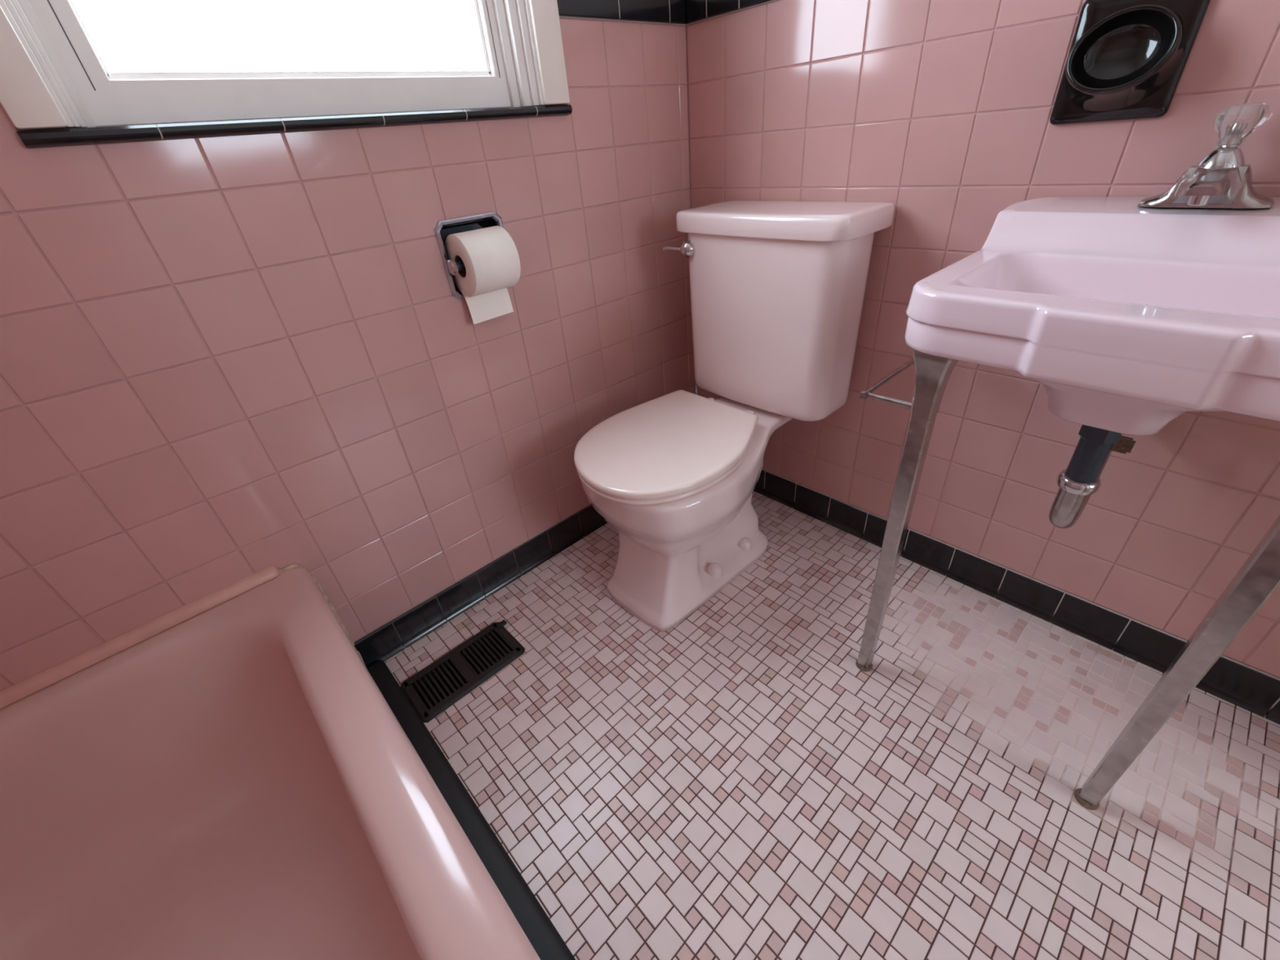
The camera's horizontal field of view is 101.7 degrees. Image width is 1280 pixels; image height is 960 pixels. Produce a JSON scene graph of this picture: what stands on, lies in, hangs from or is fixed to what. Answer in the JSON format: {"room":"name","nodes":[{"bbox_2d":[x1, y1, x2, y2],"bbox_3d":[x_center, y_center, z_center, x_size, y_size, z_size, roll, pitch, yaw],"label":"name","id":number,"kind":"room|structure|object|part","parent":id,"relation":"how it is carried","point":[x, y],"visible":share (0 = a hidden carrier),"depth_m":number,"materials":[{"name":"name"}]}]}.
{"room":"bathroom","nodes":[
{"label":"bathroom","id":0,"kind":"room"},
{"bbox_2d":[0,16,695,691],"bbox_3d":[-0.631,-0.663,0.697,1.935,2.400,0.100,-31,41,-33],"label":"wall","id":1,"kind":"structure","parent":0,"point":[224,360],"depth_m":0.93,"materials":[{"name":"tile"}]},
{"bbox_2d":[0,565,279,708],"bbox_3d":[-0.952,0.323,0.805,0.714,0.018,0.017,-31,41,-33],"label":"trim","id":2,"kind":"structure","parent":1,"relation":"attached to","point":[43,679],"depth_m":0.87,"materials":[{"name":"pink tile"}]},
{"bbox_2d":[0,0,569,129],"bbox_3d":[-0.517,-1.008,0.613,0.824,0.954,0.110,-31,41,-33],"label":"window","id":3,"kind":"structure","parent":1,"relation":"in","point":[53,73],"depth_m":0.77,"materials":[{"name":"beige paint"}]},
{"bbox_3d":[-0.583,-0.970,0.644,0.598,0.840,0.006,-31,41,-33],"label":"storm frame","id":4,"kind":"part","parent":3,"relation":"part of","materials":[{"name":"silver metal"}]},
{"bbox_2d":[16,104,572,147],"bbox_3d":[-0.459,-0.594,0.863,0.826,0.017,0.062,-31,41,-33],"label":"trim","id":5,"kind":"structure","parent":1,"relation":"attached to","point":[70,136],"depth_m":0.76,"materials":[{"name":"black tile"}]},
{"bbox_2d":[434,211,503,299],"bbox_3d":[-0.335,-0.456,1.058,0.144,0.145,0.083,-31,41,-33],"label":"toilet paper holder","id":6,"kind":"object","parent":1,"relation":"attached to","point":[444,228],"visible":0.42,"depth_m":1.03,"materials":[{"name":"silver metal"}]},
{"bbox_2d":[444,226,520,324],"bbox_3d":[-0.311,-0.412,1.053,0.101,0.170,0.115,-31,41,-33],"label":"toilet paper roll","id":7,"kind":"object","parent":6,"relation":"hanging from","point":[490,256],"visible":0.94,"depth_m":1.01,"materials":[{"name":"paper"}]},
{"bbox_2d":[354,504,607,667],"bbox_3d":[-0.219,0.159,1.499,1.152,0.084,0.016,-31,41,-33],"label":"baseboard","id":8,"kind":"structure","parent":1,"relation":"attached to","point":[387,641],"depth_m":1.34,"materials":[{"name":"black tile"}]},
{"bbox_2d":[556,0,685,24],"bbox_3d":[-0.031,-0.985,1.078,0.357,0.051,0.008,-31,41,-33],"label":"trim","id":9,"kind":"structure","parent":1,"relation":"attached to","point":[668,11],"depth_m":1.08,"materials":[{"name":"black tile"}]},
{"bbox_2d":[365,491,1279,959],"bbox_3d":[0.053,0.652,0.838,1.955,0.060,1.620,-31,41,-33],"label":"floor","id":10,"kind":"structure","parent":0,"point":[726,782],"depth_m":0.92,"materials":[{"name":"tile"}]},
{"bbox_2d":[0,564,540,959],"bbox_3d":[-0.409,0.719,0.427,0.770,0.331,1.527,-31,41,-33],"label":"bathtub","id":11,"kind":"object","parent":10,"relation":"on","point":[235,780],"visible":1,"depth_m":0.82,"materials":[{"name":"pink ceramic"}]},
{"bbox_2d":[367,660,575,959],"bbox_3d":[-0.098,0.697,0.727,0.038,0.013,1.511,-31,41,-33],"label":"trim","id":12,"kind":"structure","parent":11,"relation":"attached to","point":[544,938],"depth_m":0.89,"materials":[{"name":"black tile"}]},
{"bbox_2d":[400,619,524,722],"bbox_3d":[-0.396,0.447,1.206,0.266,0.064,0.137,-31,41,-33],"label":"floor vent","id":13,"kind":"object","parent":10,"relation":"in","point":[446,681],"visible":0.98,"depth_m":1.19,"materials":[{"name":"black metal"}]},
{"bbox_3d":[-0.340,0.354,1.283,0.022,0.004,0.014,-31,41,-33],"label":"damper lever","id":14,"kind":"part","parent":13,"relation":"part of","materials":[{"name":"black paint"}]},
{"bbox_2d":[573,200,894,631],"bbox_3d":[0.149,-0.141,1.220,0.675,0.829,0.458,-31,41,-33],"label":"toilet","id":15,"kind":"object","parent":10,"relation":"on","point":[777,288],"visible":1,"depth_m":1.14,"materials":[{"name":"pink ceramic"}]},
{"bbox_3d":[0.055,-0.088,1.168,0.438,0.020,0.364,-31,41,-33],"label":"lid","id":16,"kind":"part","parent":15,"relation":"part of","materials":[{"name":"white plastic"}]},
{"bbox_3d":[0.057,-0.074,1.178,0.434,0.012,0.360,-31,41,-33],"label":"seat","id":17,"kind":"part","parent":15,"relation":"part of","materials":[{"name":"white plastic"}]},
{"bbox_3d":[0.079,-0.548,1.236,0.056,0.011,0.011,19,40,32],"label":"lever arm","id":18,"kind":"part","parent":15,"relation":"part of","materials":[{"name":"silver metal"}]},
{"bbox_3d":[0.169,0.046,1.340,0.635,0.382,0.371,-31,41,-33],"label":"bowl","id":19,"kind":"part","parent":15,"relation":"part of","materials":[{"name":"pink ceramic"}]},
{"bbox_3d":[0.108,-0.538,1.217,0.020,0.039,0.039,-31,41,-33],"label":"flush lever","id":20,"kind":"part","parent":15,"relation":"part of","materials":[{"name":"silver metal"}]},
{"bbox_3d":[0.305,-0.382,1.240,0.176,0.392,0.403,-31,41,-33],"label":"tank","id":21,"kind":"part","parent":15,"relation":"part of","materials":[{"name":"pink ceramic"}]},
{"bbox_3d":[0.291,-0.565,1.123,0.212,0.042,0.437,-31,41,-33],"label":"tank lid","id":22,"kind":"part","parent":15,"relation":"part of","materials":[{"name":"pink ceramic"}]},
{"bbox_2d":[685,0,1279,678],"bbox_3d":[0.688,-0.799,0.703,0.100,2.400,1.800,-31,41,-33],"label":"wall","id":23,"kind":"structure","parent":0,"point":[939,111],"depth_m":1.00,"materials":[{"name":"tile"}]},
{"bbox_2d":[684,0,772,24],"bbox_3d":[0.647,-0.784,0.669,0.008,0.051,1.597,-31,41,-33],"label":"trim","id":24,"kind":"structure","parent":23,"relation":"attached to","point":[695,11],"depth_m":1.13,"materials":[{"name":"black tile"}]},
{"bbox_2d":[753,468,1279,724],"bbox_3d":[0.742,0.190,1.305,0.016,0.084,1.599,-31,41,-33],"label":"baseboard","id":25,"kind":"structure","parent":23,"relation":"attached to","point":[1255,691],"depth_m":1.16,"materials":[{"name":"black tile"}]},
{"bbox_2d":[855,196,1279,809],"bbox_3d":[0.675,0.033,0.866,0.452,0.838,0.546,-31,41,-33],"label":"sink","id":26,"kind":"object","parent":23,"relation":"attached to","point":[1131,319],"visible":0.99,"depth_m":0.67,"materials":[{"name":"pink ceramic"}]},
{"bbox_3d":[0.452,0.137,0.942,0.028,0.606,0.028,-31,41,-33],"label":"leg","id":27,"kind":"part","parent":26,"relation":"part of","materials":[{"name":"silver metal"}]},
{"bbox_2d":[904,196,1279,435],"bbox_3d":[0.667,-0.209,0.682,0.449,0.232,0.493,-31,41,-33],"label":"basin","id":28,"kind":"object","parent":26,"relation":"in","point":[1131,319],"depth_m":0.66,"materials":[{"name":"pink ceramic"}]},
{"bbox_2d":[1048,425,1136,528],"bbox_3d":[0.757,-0.052,0.855,0.270,0.234,0.068,-32,41,-34],"label":"drain pipe","id":29,"kind":"object","parent":26,"relation":"attached to","point":[1080,480],"visible":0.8,"depth_m":0.78,"materials":[{"name":"silver metal"}]},
{"bbox_3d":[0.715,0.273,0.696,0.028,0.606,0.028,-31,41,-33],"label":"leg","id":30,"kind":"part","parent":26,"relation":"part of","materials":[{"name":"silver metal"}]},
{"bbox_2d":[1137,102,1274,208],"bbox_3d":[0.748,-0.414,0.671,0.126,0.115,0.134,-31,41,-33],"label":"faucet","id":31,"kind":"object","parent":26,"relation":"on","point":[1222,179],"visible":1,"depth_m":0.68,"materials":[{"name":"silver metal"}]},
{"bbox_3d":[0.741,-0.381,0.682,0.099,0.043,0.062,-31,41,-33],"label":"spout","id":32,"kind":"part","parent":31,"relation":"part of","materials":[{"name":"silver metal"}]},
{"bbox_3d":[0.771,-0.458,0.672,0.048,0.046,0.050,-31,41,-33],"label":"knob","id":33,"kind":"part","parent":31,"relation":"part of","materials":[{"name":"clear glass"}]},
{"bbox_2d":[1049,0,1210,124],"bbox_3d":[0.678,-0.595,0.734,0.081,0.151,0.141,-31,41,-33],"label":"soap dish","id":34,"kind":"object","parent":23,"relation":"attached to","point":[1126,60],"visible":1,"depth_m":0.73,"materials":[{"name":"black ceramic"}]},
{"bbox_2d":[1065,4,1186,111],"bbox_3d":[0.679,-0.592,0.736,0.081,0.117,0.136,-31,41,-33],"label":"bowl","id":35,"kind":"object","parent":34,"relation":"on","point":[1121,57],"depth_m":0.73,"materials":[{"name":"black ceramic"}]}
]}

